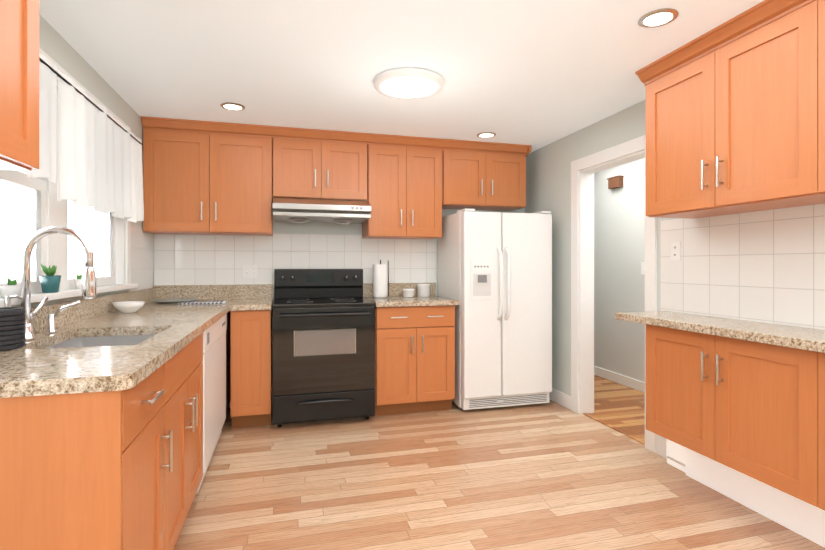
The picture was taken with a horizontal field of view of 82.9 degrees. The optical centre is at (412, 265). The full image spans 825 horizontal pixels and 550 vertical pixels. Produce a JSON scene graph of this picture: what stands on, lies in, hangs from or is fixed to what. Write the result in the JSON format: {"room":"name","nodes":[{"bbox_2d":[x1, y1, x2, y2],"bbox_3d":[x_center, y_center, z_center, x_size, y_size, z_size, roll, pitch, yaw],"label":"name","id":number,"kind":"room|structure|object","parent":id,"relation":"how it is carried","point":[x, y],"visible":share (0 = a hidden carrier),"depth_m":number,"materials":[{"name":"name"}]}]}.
{"room":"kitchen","nodes":[
{"label":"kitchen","id":0,"kind":"room"},
{"bbox_2d":[0,14,153,307],"bbox_3d":[-1.339,0.051,0.766,0.124,2.290,6.200,0,0,-15],"label":"wall","id":1,"kind":"structure","parent":0,"point":[58,48],"depth_m":2.81,"materials":[{"name":"white paint"}]},
{"bbox_2d":[0,0,38,170],"bbox_3d":[-1.165,-0.685,0.987,0.324,0.814,0.736,0,0,-15],"label":"upper cabinet","id":2,"kind":"object","parent":1,"relation":"attached to","point":[19,84],"visible":1,"depth_m":1.26,"materials":[{"name":"brown wood"}]},
{"bbox_2d":[0,47,137,307],"bbox_3d":[-1.709,-0.391,2.235,0.174,1.085,1.950,0,0,-15],"label":"window","id":3,"kind":"structure","parent":1,"relation":"in","point":[29,207],"depth_m":2.24,"materials":[{"name":"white glass"}]},
{"bbox_2d":[0,277,20,296],"bbox_3d":[-1.546,0.083,1.798,0.080,0.077,0.080,0,0,-15],"label":"plant pot","id":4,"kind":"object","parent":3,"relation":"attached to","point":[11,288],"visible":0.96,"depth_m":1.77,"materials":[{"name":"white ceramic"}]},
{"bbox_2d":[39,264,60,292],"bbox_3d":[-1.623,0.057,2.093,0.080,0.128,0.080,0,0,-15],"label":"plant pot","id":5,"kind":"object","parent":3,"relation":"attached to","point":[50,281],"visible":1,"depth_m":2.07,"materials":[{"name":"ceramic"}]},
{"bbox_2d":[75,274,81,288],"bbox_3d":[-1.727,0.083,2.422,0.044,0.077,0.044,0,0,-15],"label":"plant pot","id":6,"kind":"object","parent":3,"relation":"attached to","point":[78,282],"visible":0.83,"depth_m":2.41,"materials":[{"name":"white ceramic"}]},
{"bbox_2d":[19,53,143,222],"bbox_3d":[-1.646,-0.582,2.304,0.061,0.592,2.010,0,0,-15],"label":"curtain valance","id":7,"kind":"object","parent":3,"relation":"attached to","point":[100,168],"visible":0.79,"depth_m":2.39,"materials":[{"name":"fabric"}]},
{"bbox_2d":[31,288,155,331],"bbox_3d":[-1.703,0.229,2.397,0.020,0.106,2.808,0,0,-15],"label":"backsplash","id":8,"kind":"structure","parent":1,"relation":"attached to","point":[97,306],"depth_m":2.43,"materials":[{"name":"beige stone"}]},
{"bbox_2d":[154,208,524,407],"bbox_3d":[-0.504,0.052,4.263,3.560,2.290,0.124,0,0,-15],"label":"wall","id":9,"kind":"structure","parent":0,"point":[181,259],"depth_m":4.05,"materials":[{"name":"white tile"}]},
{"bbox_2d":[141,116,284,235],"bbox_3d":[-1.560,-0.672,3.743,0.998,0.840,0.324,0,0,-15],"label":"upper cabinet","id":10,"kind":"object","parent":9,"relation":"attached to","point":[210,178],"depth_m":3.58,"materials":[{"name":"brown wood"}]},
{"bbox_2d":[153,284,273,299],"bbox_3d":[-1.636,0.222,3.880,0.924,0.121,0.020,0,0,-15],"label":"backsplash","id":11,"kind":"structure","parent":9,"relation":"attached to","point":[248,291],"depth_m":3.87,"materials":[{"name":"beige stone"}]},
{"bbox_2d":[243,264,256,277],"bbox_3d":[-1.377,0.050,3.958,0.115,0.115,0.008,0,0,-15],"label":"electrical outlet","id":12,"kind":"object","parent":9,"relation":"attached to","point":[249,270],"visible":1,"depth_m":3.96,"materials":[{"name":"grey plastic"}]},
{"bbox_2d":[273,197,370,223],"bbox_3d":[-0.759,-0.443,3.868,0.755,0.194,0.501,0,0,-15],"label":"range hood","id":13,"kind":"object","parent":9,"relation":"attached to","point":[298,210],"visible":1,"depth_m":3.68,"materials":[{"name":"silver metal"}]},
{"bbox_2d":[285,128,368,199],"bbox_3d":[-0.783,-0.817,3.953,0.760,0.550,0.324,0,0,-15],"label":"upper cabinet","id":14,"kind":"object","parent":9,"relation":"attached to","point":[319,164],"depth_m":3.81,"materials":[{"name":"brown wood"}]},
{"bbox_2d":[362,133,452,238],"bbox_3d":[-0.095,-0.667,4.139,0.812,0.850,0.324,0,0,-15],"label":"upper cabinet","id":15,"kind":"object","parent":9,"relation":"attached to","point":[411,177],"depth_m":3.99,"materials":[{"name":"brown wood"}]},
{"bbox_2d":[453,140,528,210],"bbox_3d":[0.614,-0.812,4.331,0.805,0.560,0.324,0,0,-15],"label":"upper cabinet","id":16,"kind":"object","parent":9,"relation":"attached to","point":[491,176],"depth_m":4.19,"materials":[{"name":"brown wood"}]},
{"bbox_2d":[39,0,763,152],"bbox_3d":[0.612,-1.143,2.008,4.540,0.100,7.820,0,0,-15],"label":"ceiling","id":17,"kind":"structure","parent":0,"point":[536,74],"depth_m":2.44,"materials":[{"name":"white paint"}]},
{"bbox_2d":[220,102,244,110],"bbox_3d":[-1.234,-1.088,3.208,0.160,0.010,0.160,0,0,-15],"label":"recessed light","id":18,"kind":"object","parent":17,"relation":"in","point":[233,106],"visible":1,"depth_m":3.20,"materials":[{"name":"silver metal"}]},
{"bbox_2d":[373,67,444,99],"bbox_3d":[-0.021,-1.073,2.780,0.424,0.039,0.424,0,0,-15],"label":"flush ceiling light","id":19,"kind":"object","parent":17,"relation":"in","point":[408,83],"visible":1,"depth_m":2.72,"materials":[{"name":"white glass"}]},
{"bbox_2d":[477,132,495,137],"bbox_3d":[0.618,-1.087,3.905,0.160,0.010,0.160,0,0,-15],"label":"recessed light","id":20,"kind":"object","parent":17,"relation":"in","point":[486,134],"visible":1,"depth_m":3.89,"materials":[{"name":"silver metal"}]},
{"bbox_2d":[638,8,678,27],"bbox_3d":[1.084,-1.088,2.063,0.160,0.010,0.160,0,0,-15],"label":"recessed light","id":21,"kind":"object","parent":17,"relation":"in","point":[658,18],"visible":1,"depth_m":2.05,"materials":[{"name":"silver metal"}]},
{"bbox_2d":[174,375,824,549],"bbox_3d":[0.612,1.244,2.007,4.540,0.106,7.820,0,0,-15],"label":"floor","id":22,"kind":"structure","parent":0,"point":[552,475],"depth_m":2.49,"materials":[{"name":"laminate"}]},
{"bbox_2d":[0,356,175,549],"bbox_3d":[-1.122,0.760,1.382,0.614,0.875,0.522,0,0,-15],"label":"base cabinet","id":23,"kind":"object","parent":22,"relation":"on","point":[101,422],"depth_m":1.19,"materials":[{"name":"brown wood"}]},
{"bbox_2d":[0,304,231,399],"bbox_3d":[-1.322,0.302,2.178,0.642,0.039,2.186,0,0,-15],"label":"countertop","id":24,"kind":"structure","parent":23,"relation":"on","point":[29,370],"depth_m":1.48,"materials":[{"name":"beige stone"}]},
{"bbox_2d":[0,307,24,350],"bbox_3d":[-1.395,0.214,1.579,0.132,0.135,0.132,0,0,-15],"label":"utensil caddy","id":25,"kind":"object","parent":24,"relation":"in","point":[12,328],"visible":1,"depth_m":1.56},
{"bbox_2d":[5,295,22,306],"bbox_3d":[-1.456,0.195,1.692,0.078,0.175,0.060,0,0,-15],"label":"soap dispenser","id":26,"kind":"object","parent":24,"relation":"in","point":[7,301],"visible":0.27,"depth_m":1.69,"materials":[{"name":"silver metal"}]},
{"bbox_2d":[21,226,95,339],"bbox_3d":[-1.397,0.065,1.894,0.264,0.435,0.248,0,0,-15],"label":"faucet","id":27,"kind":"object","parent":24,"relation":"on","point":[88,284],"visible":0.9,"depth_m":1.80,"materials":[{"name":"silver metal"}]},
{"bbox_2d":[36,332,155,347],"bbox_3d":[-1.242,0.420,1.874,0.406,0.222,0.566,0,0,-15],"label":"sink","id":28,"kind":"object","parent":24,"relation":"in","point":[81,337],"depth_m":2.12,"materials":[{"name":"grey metal"}]},
{"bbox_2d":[112,301,144,312],"bbox_3d":[-1.697,0.251,2.793,0.170,0.062,0.170,0,0,-15],"label":"bowl","id":29,"kind":"object","parent":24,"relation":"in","point":[128,306],"visible":1,"depth_m":2.75,"materials":[{"name":"white ceramic"}]},
{"bbox_2d":[176,384,179,527],"bbox_3d":[-1.242,0.889,1.874,0.430,0.616,0.590,0,0,-15],"label":"base cabinet","id":30,"kind":"object","parent":22,"relation":"on","point":[177,385],"depth_m":1.88,"materials":[{"name":"brown wood"}]},
{"bbox_2d":[176,336,202,519],"bbox_3d":[-1.354,0.760,2.245,0.614,0.875,0.185,0,0,-15],"label":"base cabinet","id":31,"kind":"object","parent":22,"relation":"on","point":[189,364],"depth_m":2.07,"materials":[{"name":"brown wood"}]},
{"bbox_2d":[196,313,226,492],"bbox_3d":[-1.482,0.762,2.782,0.601,0.869,0.908,0,0,-15],"label":"dishwasher","id":32,"kind":"object","parent":22,"relation":"on","point":[214,376],"visible":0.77,"depth_m":2.72,"materials":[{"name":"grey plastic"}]},
{"bbox_2d":[212,316,227,409],"bbox_3d":[-1.713,0.760,3.533,0.593,0.875,0.649,0,0,-15],"label":"base cabinet","id":33,"kind":"object","parent":22,"relation":"on","point":[220,316],"depth_m":3.58,"materials":[{"name":"brown wood"}]},
{"bbox_2d":[228,300,273,427],"bbox_3d":[-1.251,0.760,3.676,0.281,0.875,0.614,0,0,-15],"label":"base cabinet","id":34,"kind":"object","parent":22,"relation":"on","point":[249,333],"depth_m":3.39,"materials":[{"name":"brown wood"}]},
{"bbox_2d":[142,300,271,311],"bbox_3d":[-1.554,0.302,3.580,0.924,0.039,0.642,0,0,-15],"label":"countertop","id":35,"kind":"structure","parent":34,"relation":"on","point":[237,305],"depth_m":3.39,"materials":[{"name":"beige stone"}]},
{"bbox_2d":[151,298,199,302],"bbox_3d":[-1.820,0.273,3.593,0.340,0.018,0.340,0,0,-15],"label":"plate","id":36,"kind":"object","parent":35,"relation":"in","point":[175,300],"visible":0.98,"depth_m":3.65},
{"bbox_2d":[178,301,225,304],"bbox_3d":[-1.535,0.275,3.421,0.310,0.016,0.121,0,0,-15],"label":"cloth","id":37,"kind":"object","parent":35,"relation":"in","point":[200,302],"visible":1,"depth_m":3.37,"materials":[{"name":"white fabric"}]},
{"bbox_2d":[272,269,375,426],"bbox_3d":[-0.724,0.615,3.752,0.759,1.165,0.730,0,0,-15],"label":"range","id":38,"kind":"object","parent":22,"relation":"on","point":[323,344],"visible":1,"depth_m":3.48,"materials":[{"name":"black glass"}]},
{"bbox_2d":[363,283,458,415],"bbox_3d":[-0.034,0.680,3.987,0.685,1.035,0.650,0,0,-15],"label":"base cabinet","id":39,"kind":"object","parent":22,"relation":"on","point":[415,354],"visible":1,"depth_m":3.72,"materials":[{"name":"brown wood"}]},
{"bbox_2d":[372,260,388,297],"bbox_3d":[-0.281,0.117,4.087,0.150,0.330,0.150,0,0,-15],"label":"paper towel holder","id":40,"kind":"object","parent":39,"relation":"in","point":[380,280],"visible":1,"depth_m":4.04,"materials":[{"name":"white paper"}]},
{"bbox_2d":[403,288,414,296],"bbox_3d":[-0.034,0.245,4.153,0.108,0.075,0.108,0,0,-15],"label":"canister","id":41,"kind":"object","parent":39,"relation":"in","point":[408,292],"visible":1,"depth_m":4.11,"materials":[{"name":"white ceramic"}]},
{"bbox_2d":[417,284,429,296],"bbox_3d":[0.100,0.225,4.231,0.120,0.115,0.120,0,0,-15],"label":"canister","id":42,"kind":"object","parent":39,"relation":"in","point":[423,290],"visible":1,"depth_m":4.18,"materials":[{"name":"white ceramic"}]},
{"bbox_2d":[438,209,551,409],"bbox_3d":[0.719,0.371,4.124,0.800,1.653,0.729,0,0,-15],"label":"refrigerator","id":43,"kind":"object","parent":22,"relation":"on","point":[495,274],"visible":0.98,"depth_m":3.84,"materials":[{"name":"white metal"}]},
{"bbox_2d":[643,323,790,502],"bbox_3d":[1.591,0.624,2.205,0.334,0.602,0.950,0,0,-15],"label":"base cabinet","id":44,"kind":"object","parent":22,"relation":"on","point":[735,408],"depth_m":2.15,"materials":[{"name":"brown wood"}]},
{"bbox_2d":[615,311,824,354],"bbox_3d":[1.764,0.302,1.480,0.379,0.039,2.840,0,0,-15],"label":"countertop","id":45,"kind":"structure","parent":44,"relation":"on","point":[775,335],"depth_m":2.13,"materials":[{"name":"beige stone"}]},
{"bbox_2d":[791,351,824,518],"bbox_3d":[1.812,0.624,1.389,0.334,0.602,1.019,0,0,-15],"label":"base cabinet","id":46,"kind":"object","parent":22,"relation":"on","point":[807,368],"depth_m":1.80,"materials":[{"name":"brown wood"}]},
{"bbox_2d":[594,158,644,381],"bbox_3d":[2.443,0.052,3.704,0.120,2.290,5.740,0,0,-15],"label":"wall","id":47,"kind":"structure","parent":0,"point":[619,250],"depth_m":4.70,"materials":[{"name":"white paint"}]},
{"bbox_2d":[607,175,623,188],"bbox_3d":[2.065,-0.844,4.757,0.062,0.112,0.180,0,0,-15],"label":"door chime","id":48,"kind":"object","parent":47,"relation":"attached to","point":[614,182],"visible":1,"depth_m":4.72,"materials":[{"name":"brown wood"}]},
{"bbox_2d":[594,366,644,392],"bbox_3d":[2.370,1.150,3.710,0.014,0.095,5.350,0,0,-15],"label":"baseboard","id":49,"kind":"structure","parent":47,"relation":"attached to","point":[638,385],"depth_m":4.70,"materials":[{"name":"white wood"}]},
{"bbox_2d":[641,262,644,274],"bbox_3d":[2.185,0.030,4.406,0.012,0.115,0.080,0,0,-15],"label":"hall light switch","id":50,"kind":"object","parent":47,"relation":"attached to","point":[642,268],"visible":0.58,"depth_m":4.42,"materials":[{"name":"white plastic"}]},
{"bbox_2d":[525,99,824,395],"bbox_3d":[1.978,0.052,1.662,0.124,2.290,6.200,0,0,-15],"label":"wall","id":51,"kind":"structure","parent":0,"point":[766,266],"depth_m":2.63,"materials":[{"name":"white paint"}]},
{"bbox_2d":[550,388,570,409],"bbox_3d":[1.216,1.142,4.223,0.014,0.110,0.757,0,0,-15],"label":"baseboard","id":52,"kind":"structure","parent":51,"relation":"attached to","point":[561,398],"depth_m":3.99,"materials":[{"name":"white wood"}]},
{"bbox_2d":[571,135,656,452],"bbox_3d":[1.501,0.171,3.434,0.156,2.052,0.914,0,0,-15],"label":"door frame","id":53,"kind":"structure","parent":51,"relation":"attached to","point":[582,291],"depth_m":3.77,"materials":[{"name":"white wood"}]},
{"bbox_2d":[656,434,666,458],"bbox_3d":[1.571,1.127,2.908,0.016,0.140,0.135,0,0,-15],"label":"baseboard","id":54,"kind":"structure","parent":51,"relation":"attached to","point":[661,445],"depth_m":2.92,"materials":[{"name":"white wood"}]},
{"bbox_2d":[670,241,680,260],"bbox_3d":[1.594,-0.086,2.830,0.007,0.115,0.075,0,0,-15],"label":"electrical outlet","id":55,"kind":"object","parent":51,"relation":"attached to","point":[675,251],"visible":1,"depth_m":2.83,"materials":[{"name":"white plastic"}]},
{"bbox_2d":[667,439,685,472],"bbox_3d":[1.927,1.097,1.493,0.064,0.200,2.780,0,0,-15],"label":"baseboard heater","id":56,"kind":"object","parent":51,"relation":"attached to","point":[676,455],"visible":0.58,"depth_m":2.75,"materials":[{"name":"white metal"}]},
{"bbox_2d":[643,0,818,218],"bbox_3d":[1.592,-0.682,2.205,0.334,0.822,0.950,0,0,-15],"label":"upper cabinet","id":57,"kind":"object","parent":51,"relation":"attached to","point":[735,114],"depth_m":2.15,"materials":[{"name":"brown wood"}]},
{"bbox_2d":[791,0,824,203],"bbox_3d":[1.812,-0.682,1.389,0.334,0.822,1.019,0,0,-15],"label":"upper cabinet","id":58,"kind":"object","parent":51,"relation":"attached to","point":[807,16],"depth_m":1.80,"materials":[{"name":"brown wood"}]}
]}

